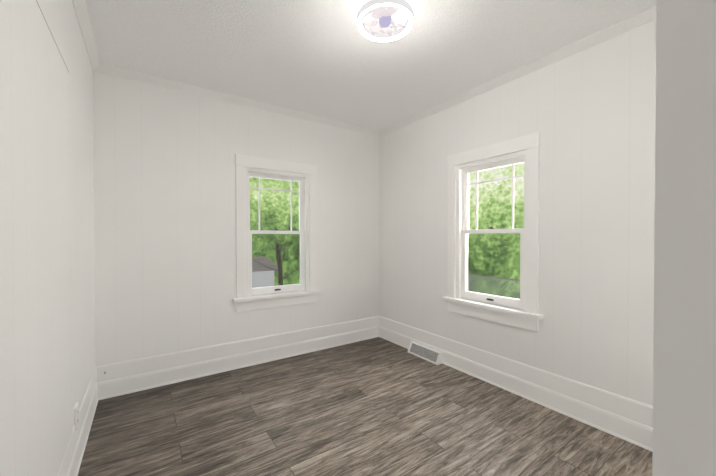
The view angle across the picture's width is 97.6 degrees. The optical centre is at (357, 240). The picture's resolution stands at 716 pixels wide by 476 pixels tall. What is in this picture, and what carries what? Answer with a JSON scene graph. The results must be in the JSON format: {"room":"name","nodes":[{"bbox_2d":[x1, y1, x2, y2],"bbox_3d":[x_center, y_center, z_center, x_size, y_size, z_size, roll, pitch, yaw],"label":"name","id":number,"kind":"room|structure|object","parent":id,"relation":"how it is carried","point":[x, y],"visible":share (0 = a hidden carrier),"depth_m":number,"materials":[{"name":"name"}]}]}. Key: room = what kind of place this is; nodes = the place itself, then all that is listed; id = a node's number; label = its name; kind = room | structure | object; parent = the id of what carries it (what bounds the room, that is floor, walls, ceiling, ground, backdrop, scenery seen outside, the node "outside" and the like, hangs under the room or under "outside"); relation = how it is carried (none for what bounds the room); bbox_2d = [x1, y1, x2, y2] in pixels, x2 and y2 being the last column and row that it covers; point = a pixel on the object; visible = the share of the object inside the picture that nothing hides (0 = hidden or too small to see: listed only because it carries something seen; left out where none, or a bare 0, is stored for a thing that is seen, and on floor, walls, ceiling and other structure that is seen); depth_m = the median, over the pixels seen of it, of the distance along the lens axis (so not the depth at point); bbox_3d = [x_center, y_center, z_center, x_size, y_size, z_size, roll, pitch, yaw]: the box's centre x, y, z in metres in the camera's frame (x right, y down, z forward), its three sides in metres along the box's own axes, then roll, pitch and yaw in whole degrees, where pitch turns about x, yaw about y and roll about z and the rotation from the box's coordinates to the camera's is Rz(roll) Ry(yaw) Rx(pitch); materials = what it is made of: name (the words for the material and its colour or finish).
{"room":"empty bedroom","nodes":[
{"label":"empty bedroom","id":0,"kind":"room"},
{"bbox_2d":[37,0,94,427],"bbox_3d":[-0.553,-0.037,0.154,0.150,2.440,5.040,0,1,-34],"label":"wall","id":1,"kind":"structure","parent":0,"point":[60,17],"depth_m":1.75,"materials":[{"name":"paint"}]},
{"bbox_2d":[0,0,71,475],"bbox_3d":[-1.108,0.067,1.105,0.007,1.726,0.934,0,1,-34],"label":"wall panel","id":2,"kind":"object","parent":1,"relation":"attached to","point":[35,366],"visible":0.9,"depth_m":0.99,"materials":[{"name":"paint"}]},
{"bbox_2d":[57,366,100,475],"bbox_3d":[-0.484,1.059,0.212,0.017,0.247,5.040,0,1,-34],"label":"baseboard","id":3,"kind":"structure","parent":1,"relation":"attached to","point":[71,462],"depth_m":1.74,"materials":[{"name":"white paint"}]},
{"bbox_2d":[72,0,103,73],"bbox_3d":[-1.094,-1.240,1.106,0.046,0.052,2.840,0,1,-34],"label":"crown molding","id":4,"kind":"structure","parent":1,"relation":"attached to","point":[80,7],"depth_m":1.88,"materials":[{"name":"paint"}]},
{"bbox_2d":[93,71,378,365],"bbox_3d":[-0.872,-0.064,3.080,2.930,2.440,0.150,0,1,-34],"label":"wall","id":5,"kind":"structure","parent":0,"point":[165,215],"depth_m":2.65,"materials":[{"name":"paint"}]},
{"bbox_2d":[101,316,376,399],"bbox_3d":[-0.821,1.033,3.025,2.580,0.247,0.017,0,1,-34],"label":"baseboard","id":6,"kind":"structure","parent":5,"relation":"attached to","point":[131,376],"depth_m":2.77,"materials":[{"name":"white paint"}]},
{"bbox_2d":[104,64,379,136],"bbox_3d":[-0.813,-1.257,2.991,2.520,0.052,0.046,0,1,-34],"label":"crown molding","id":7,"kind":"structure","parent":5,"relation":"attached to","point":[109,70],"depth_m":2.75,"materials":[{"name":"paint"}]},
{"bbox_2d":[232,154,320,311],"bbox_3d":[-0.809,-0.068,3.107,0.860,1.423,0.238,0,1,-34],"label":"window","id":8,"kind":"structure","parent":5,"relation":"in","point":[304,175],"depth_m":3.05,"materials":[{"name":"white paint"}]},
{"bbox_2d":[78,337,652,475],"bbox_3d":[0.594,1.226,0.951,2.930,0.100,5.340,0,1,-34],"label":"floor","id":9,"kind":"structure","parent":0,"point":[377,406],"depth_m":1.95,"materials":[{"name":"brown wood"}]},
{"bbox_2d":[85,0,656,130],"bbox_3d":[0.594,-1.314,0.928,2.930,0.100,5.340,0,1,-34],"label":"ceiling","id":10,"kind":"structure","parent":0,"point":[327,59],"depth_m":2.04,"materials":[{"name":"paint"}]},
{"bbox_2d":[357,0,413,41],"bbox_3d":[0.146,-1.217,1.689,0.304,0.108,0.304,0,1,-34],"label":"light fixture","id":11,"kind":"object","parent":10,"relation":"attached to","point":[381,16],"visible":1,"depth_m":1.67,"materials":[{"name":"white glass"}]},
{"bbox_2d":[379,20,655,405],"bbox_3d":[1.153,-0.059,2.583,0.150,2.440,2.960,0,1,-34],"label":"wall","id":12,"kind":"structure","parent":0,"point":[589,114],"depth_m":2.09,"materials":[{"name":"paint"}]},
{"bbox_2d":[442,132,542,331],"bbox_3d":[1.121,-0.063,2.606,0.238,1.423,0.860,0,1,-34],"label":"window","id":13,"kind":"structure","parent":12,"relation":"in","point":[528,317],"depth_m":2.52,"materials":[{"name":"white paint"}]},
{"bbox_2d":[377,316,652,451],"bbox_3d":[1.050,1.037,2.595,0.017,0.247,2.840,0,1,-34],"label":"baseboard","id":14,"kind":"structure","parent":12,"relation":"attached to","point":[625,418],"depth_m":2.21,"materials":[{"name":"white paint"}]},
{"bbox_2d":[408,341,441,364],"bbox_3d":[0.653,1.104,3.097,0.072,0.104,0.393,0,1,-34],"label":"floor vent","id":15,"kind":"object","parent":14,"relation":"in","point":[426,353],"visible":1,"depth_m":3.06,"materials":[{"name":"white metal"}]},
{"bbox_2d":[380,6,655,136],"bbox_3d":[1.038,-1.253,2.566,0.046,0.052,2.840,0,1,-34],"label":"crown molding","id":16,"kind":"structure","parent":12,"relation":"attached to","point":[587,42],"depth_m":2.19,"materials":[{"name":"paint"}]},
{"bbox_2d":[652,0,715,475],"bbox_3d":[0.808,-0.041,0.626,2.630,2.440,0.120,0,1,-34],"label":"wall","id":17,"kind":"structure","parent":0,"point":[684,393],"depth_m":0.39,"materials":[{"name":"white paint"}]},
{"label":"outside","id":18,"kind":"structure","parent":0,"visible":0},
{"bbox_3d":[1.250,4.033,8.311,40.000,0.150,40.000,0,1,-34],"label":"ground","id":19,"kind":"structure","parent":18,"visible":0},
{"bbox_2d":[250,163,523,298],"bbox_3d":[2.640,-3.465,7.981,30.000,14.850,30.000,0,1,-34],"label":"scenery","id":20,"kind":"structure","parent":19,"relation":"on","point":[496,271],"depth_m":12.72,"materials":[{"name":"green plant"}]}
]}

